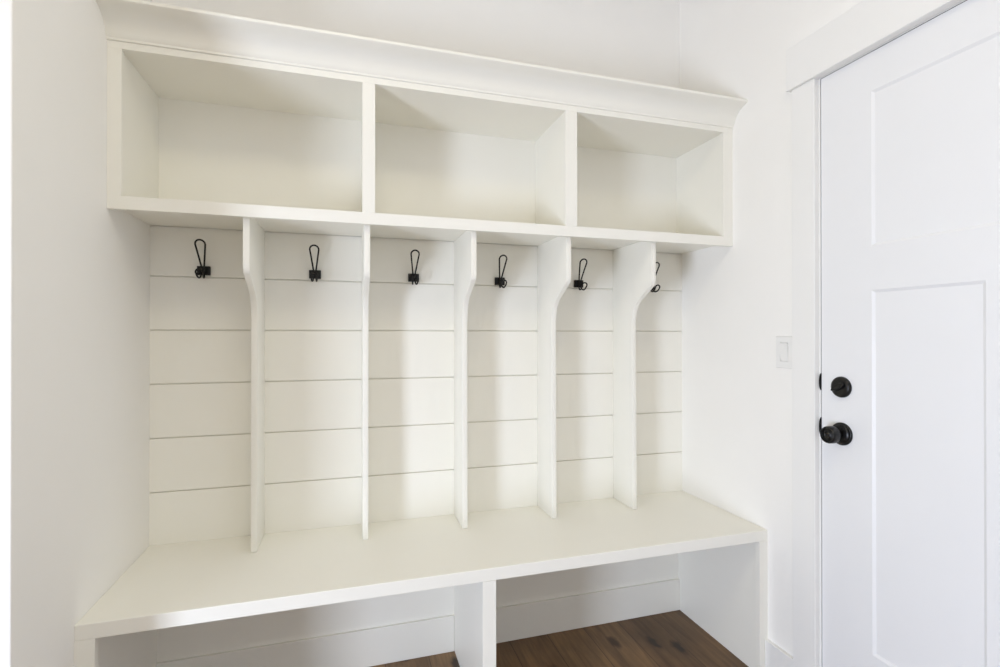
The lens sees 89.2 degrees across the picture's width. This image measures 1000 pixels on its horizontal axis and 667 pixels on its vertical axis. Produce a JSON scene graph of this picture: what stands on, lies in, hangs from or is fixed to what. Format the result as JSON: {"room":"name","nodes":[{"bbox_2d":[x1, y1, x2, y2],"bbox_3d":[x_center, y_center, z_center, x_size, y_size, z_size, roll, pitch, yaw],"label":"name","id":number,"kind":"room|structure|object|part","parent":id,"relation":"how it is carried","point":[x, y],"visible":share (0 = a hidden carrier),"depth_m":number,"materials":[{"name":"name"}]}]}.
{"room":"mudroom","nodes":[
{"label":"mudroom","id":0,"kind":"room"},
{"bbox_2d":[0,0,150,666],"bbox_3d":[-1.140,-0.221,1.355,0.120,2.950,0.753,0,0,-17],"label":"wall","id":1,"kind":"structure","parent":0,"point":[75,330],"depth_m":1.19,"materials":[{"name":"paint"}]},
{"bbox_2d":[151,0,679,87],"bbox_3d":[-0.198,-0.219,2.095,2.352,2.950,0.120,0,0,-17],"label":"wall","id":2,"kind":"structure","parent":0,"point":[634,40],"depth_m":2.12,"materials":[{"name":"paint"}]},
{"bbox_2d":[194,239,210,278],"bbox_3d":[-1.020,-0.253,1.733,0.041,0.132,0.069,0,0,-17],"label":"coat hook","id":3,"kind":"object","parent":2,"relation":"attached to","point":[201,270],"visible":1,"depth_m":1.74,"materials":[{"name":"black metal"}]},
{"bbox_3d":[-1.027,-0.218,1.759,0.041,0.031,0.014,0,0,-17],"label":"plate","id":4,"kind":"part","parent":3,"relation":"part of","materials":[{"name":"black metal"}]},
{"bbox_2d":[309,244,320,281],"bbox_3d":[-0.672,-0.253,1.838,0.041,0.132,0.069,0,0,-17],"label":"coat hook","id":5,"kind":"object","parent":2,"relation":"attached to","point":[315,274],"visible":1,"depth_m":1.84,"materials":[{"name":"black metal"}]},
{"bbox_3d":[-0.680,-0.217,1.864,0.041,0.031,0.014,0,0,-17],"label":"plate","id":6,"kind":"part","parent":5,"relation":"part of","materials":[{"name":"black metal"}]},
{"bbox_2d":[408,249,419,284],"bbox_3d":[-0.327,-0.252,1.942,0.041,0.132,0.069,0,0,-17],"label":"coat hook","id":7,"kind":"object","parent":2,"relation":"attached to","point":[413,277],"visible":1,"depth_m":1.95,"materials":[{"name":"black metal"}]},
{"bbox_3d":[-0.335,-0.216,1.968,0.041,0.031,0.014,0,0,-17],"label":"plate","id":8,"kind":"part","parent":7,"relation":"part of","materials":[{"name":"black metal"}]},
{"bbox_2d":[149,225,681,662],"bbox_3d":[-0.178,0.435,2.028,2.112,1.642,0.015,0,0,-17],"label":"wall paneling","id":9,"kind":"structure","parent":2,"relation":"attached to","point":[200,354],"depth_m":1.94,"materials":[{"name":"paint"}]},
{"bbox_2d":[156,578,679,666],"bbox_3d":[-0.173,1.186,2.013,2.064,0.140,0.012,0,0,-17],"label":"baseboard","id":10,"kind":"structure","parent":2,"relation":"attached to","point":[374,646],"depth_m":1.98,"materials":[{"name":"paint"}]},
{"bbox_2d":[96,0,747,253],"bbox_3d":[-0.118,-0.624,1.833,2.112,0.552,0.400,0,0,-17],"label":"upper cabinet","id":11,"kind":"object","parent":2,"relation":"attached to","point":[215,120],"visible":0.98,"depth_m":1.81,"materials":[{"name":"paint"}]},
{"bbox_3d":[-1.129,-0.593,1.576,0.028,0.417,0.296,0,0,-17],"label":"panel","id":12,"kind":"part","parent":11,"relation":"part of","materials":[{"name":"paint"}]},
{"bbox_3d":[-0.175,-0.605,2.022,2.112,0.478,0.006,0,0,-17],"label":"panel","id":13,"kind":"part","parent":11,"relation":"part of","materials":[{"name":"paint"}]},
{"bbox_3d":[-0.132,-0.375,1.879,2.112,0.018,0.302,0,0,-17],"label":"panel","id":14,"kind":"part","parent":11,"relation":"part of","materials":[{"name":"paint"}]},
{"bbox_3d":[-0.086,-0.846,1.726,2.112,0.097,0.019,0,0,-17],"label":"rail","id":15,"kind":"part","parent":11,"relation":"part of","materials":[{"name":"paint"}]},
{"bbox_3d":[-0.086,-0.367,1.725,2.112,0.037,0.019,0,0,-17],"label":"rail","id":16,"kind":"part","parent":11,"relation":"part of","materials":[{"name":"paint"}]},
{"bbox_3d":[-0.133,-0.810,1.880,2.112,0.018,0.302,0,0,-17],"label":"panel","id":17,"kind":"part","parent":11,"relation":"part of","materials":[{"name":"paint"}]},
{"bbox_3d":[-0.072,-0.859,1.680,2.112,0.082,0.080,0,0,-17],"label":"crown moulding","id":18,"kind":"part","parent":11,"relation":"part of","materials":[{"name":"paint"}]},
{"bbox_3d":[0.863,-0.592,2.176,0.034,0.417,0.296,0,0,-17],"label":"panel","id":19,"kind":"part","parent":11,"relation":"part of","materials":[{"name":"paint"}]},
{"bbox_2d":[495,255,506,287],"bbox_3d":[0.007,-0.248,2.042,0.041,0.132,0.069,0,0,-17],"label":"coat hook","id":20,"kind":"object","parent":2,"relation":"attached to","point":[500,281],"visible":1,"depth_m":2.05,"materials":[{"name":"black metal"}]},
{"bbox_3d":[-0.001,-0.213,2.068,0.041,0.031,0.014,0,0,-17],"label":"plate","id":21,"kind":"part","parent":20,"relation":"part of","materials":[{"name":"black metal"}]},
{"bbox_2d":[574,258,587,289],"bbox_3d":[0.344,-0.248,2.144,0.041,0.132,0.069,0,0,-17],"label":"coat hook","id":22,"kind":"object","parent":2,"relation":"attached to","point":[578,283],"visible":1,"depth_m":2.15,"materials":[{"name":"black metal"}]},
{"bbox_3d":[0.337,-0.213,2.170,0.041,0.031,0.014,0,0,-17],"label":"plate","id":23,"kind":"part","parent":22,"relation":"part of","materials":[{"name":"black metal"}]},
{"bbox_2d":[650,262,659,291],"bbox_3d":[0.680,-0.248,2.245,0.041,0.132,0.069,0,0,-17],"label":"coat hook","id":24,"kind":"object","parent":2,"relation":"attached to","point":[654,287],"visible":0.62,"depth_m":2.23,"materials":[{"name":"black metal"}]},
{"bbox_2d":[370,610,747,666],"bbox_3d":[-0.136,1.299,-0.364,3.652,0.100,4.855,0,0,-17],"label":"floor","id":25,"kind":"structure","parent":0,"point":[667,639],"depth_m":2.02,"materials":[{"name":"brown wood"}]},
{"bbox_2d":[74,491,767,666],"bbox_3d":[-0.104,0.987,1.783,2.112,0.538,0.494,0,0,-17],"label":"bench","id":26,"kind":"object","parent":25,"relation":"on","point":[723,555],"visible":0.99,"depth_m":1.69,"materials":[{"name":"paint"}]},
{"bbox_3d":[-1.107,0.996,1.491,0.024,0.519,0.475,0,0,-17],"label":"panel","id":27,"kind":"part","parent":26,"relation":"part of","materials":[{"name":"paint"}]},
{"bbox_2d":[243,218,264,552],"bbox_3d":[-0.810,0.175,1.675,0.019,1.084,0.297,0,0,-17],"label":"divider panel","id":28,"kind":"object","parent":26,"relation":"on","point":[253,234],"visible":0.94,"depth_m":1.67,"materials":[{"name":"paint"}]},
{"bbox_2d":[362,225,369,539],"bbox_3d":[-0.471,0.175,1.777,0.019,1.084,0.297,0,0,-17],"label":"divider panel","id":29,"kind":"object","parent":26,"relation":"on","point":[366,228],"visible":0.96,"depth_m":1.77,"materials":[{"name":"paint"}]},
{"bbox_2d":[454,231,476,528],"bbox_3d":[-0.132,0.176,1.880,0.019,1.084,0.297,0,0,-17],"label":"divider panel","id":30,"kind":"object","parent":26,"relation":"on","point":[465,246],"visible":0.97,"depth_m":1.88,"materials":[{"name":"paint"}]},
{"bbox_3d":[-0.106,0.996,1.793,0.018,0.519,0.475,0,0,-17],"label":"panel","id":31,"kind":"part","parent":26,"relation":"part of","materials":[{"name":"paint"}]},
{"bbox_2d":[537,237,570,518],"bbox_3d":[0.207,0.176,1.982,0.019,1.084,0.297,0,0,-17],"label":"divider panel","id":32,"kind":"object","parent":26,"relation":"on","point":[554,255],"visible":0.94,"depth_m":2.01,"materials":[{"name":"paint"}]},
{"bbox_2d":[613,242,655,508],"bbox_3d":[0.547,0.176,2.084,0.019,1.084,0.297,0,0,-17],"label":"divider panel","id":33,"kind":"object","parent":26,"relation":"on","point":[634,265],"visible":1,"depth_m":2.11,"materials":[{"name":"paint"}]},
{"bbox_3d":[0.893,0.997,2.094,0.022,0.519,0.475,0,0,-17],"label":"panel","id":34,"kind":"part","parent":26,"relation":"part of","materials":[{"name":"paint"}]},
{"bbox_2d":[679,0,862,655],"bbox_3d":[1.554,-0.225,0.150,0.120,2.950,4.615,0,0,-17],"label":"wall","id":35,"kind":"structure","parent":0,"point":[736,411],"depth_m":1.93,"materials":[{"name":"paint"}]},
{"bbox_2d":[765,639,792,666],"bbox_3d":[0.989,1.184,1.789,0.015,0.142,0.124,0,0,-17],"label":"baseboard","id":36,"kind":"structure","parent":35,"relation":"attached to","point":[775,656],"depth_m":1.80,"materials":[{"name":"paint"}]},
{"bbox_2d":[776,336,791,368],"bbox_3d":[0.994,0.066,1.776,0.012,0.112,0.072,0,0,-17],"label":"light switch","id":37,"kind":"object","parent":35,"relation":"attached to","point":[783,343],"visible":0.98,"depth_m":1.77,"materials":[{"name":"white plastic"}]},
{"bbox_2d":[786,0,966,666],"bbox_3d":[1.227,0.139,1.182,0.150,2.228,1.207,0,0,-17],"label":"trim","id":38,"kind":"structure","parent":35,"relation":"attached to","point":[869,25],"depth_m":1.66,"materials":[{"name":"paint"}]},
{"bbox_3d":[1.040,0.301,1.646,0.006,0.058,0.008,0,0,-17],"label":"strike plate","id":39,"kind":"part","parent":38,"relation":"part of","materials":[{"name":"black metal"}]},
{"bbox_3d":[1.040,0.156,1.646,0.006,0.054,0.008,0,0,-17],"label":"strike plate","id":40,"kind":"part","parent":38,"relation":"part of","materials":[{"name":"black metal"}]},
{"bbox_3d":[1.169,-0.902,1.167,0.030,0.144,1.207,0,0,-17],"label":"head casing","id":41,"kind":"part","parent":38,"relation":"part of","materials":[{"name":"paint"}]},
{"bbox_2d":[820,0,999,666],"bbox_3d":[1.174,0.208,1.166,0.104,2.067,0.988,0,0,-17],"label":"door","id":42,"kind":"structure","parent":35,"relation":"in","point":[910,431],"depth_m":1.37,"materials":[{"name":"paint"}]},
{"bbox_3d":[1.026,0.311,1.563,0.049,0.054,0.054,0,0,-17],"label":"knob handle","id":43,"kind":"part","parent":42,"relation":"part of","materials":[{"name":"black metal"}]},
{"bbox_3d":[1.055,0.311,1.572,0.014,0.070,0.070,0,0,-17],"label":"knob","id":44,"kind":"part","parent":42,"relation":"part of","materials":[{"name":"black metal"}]}
]}

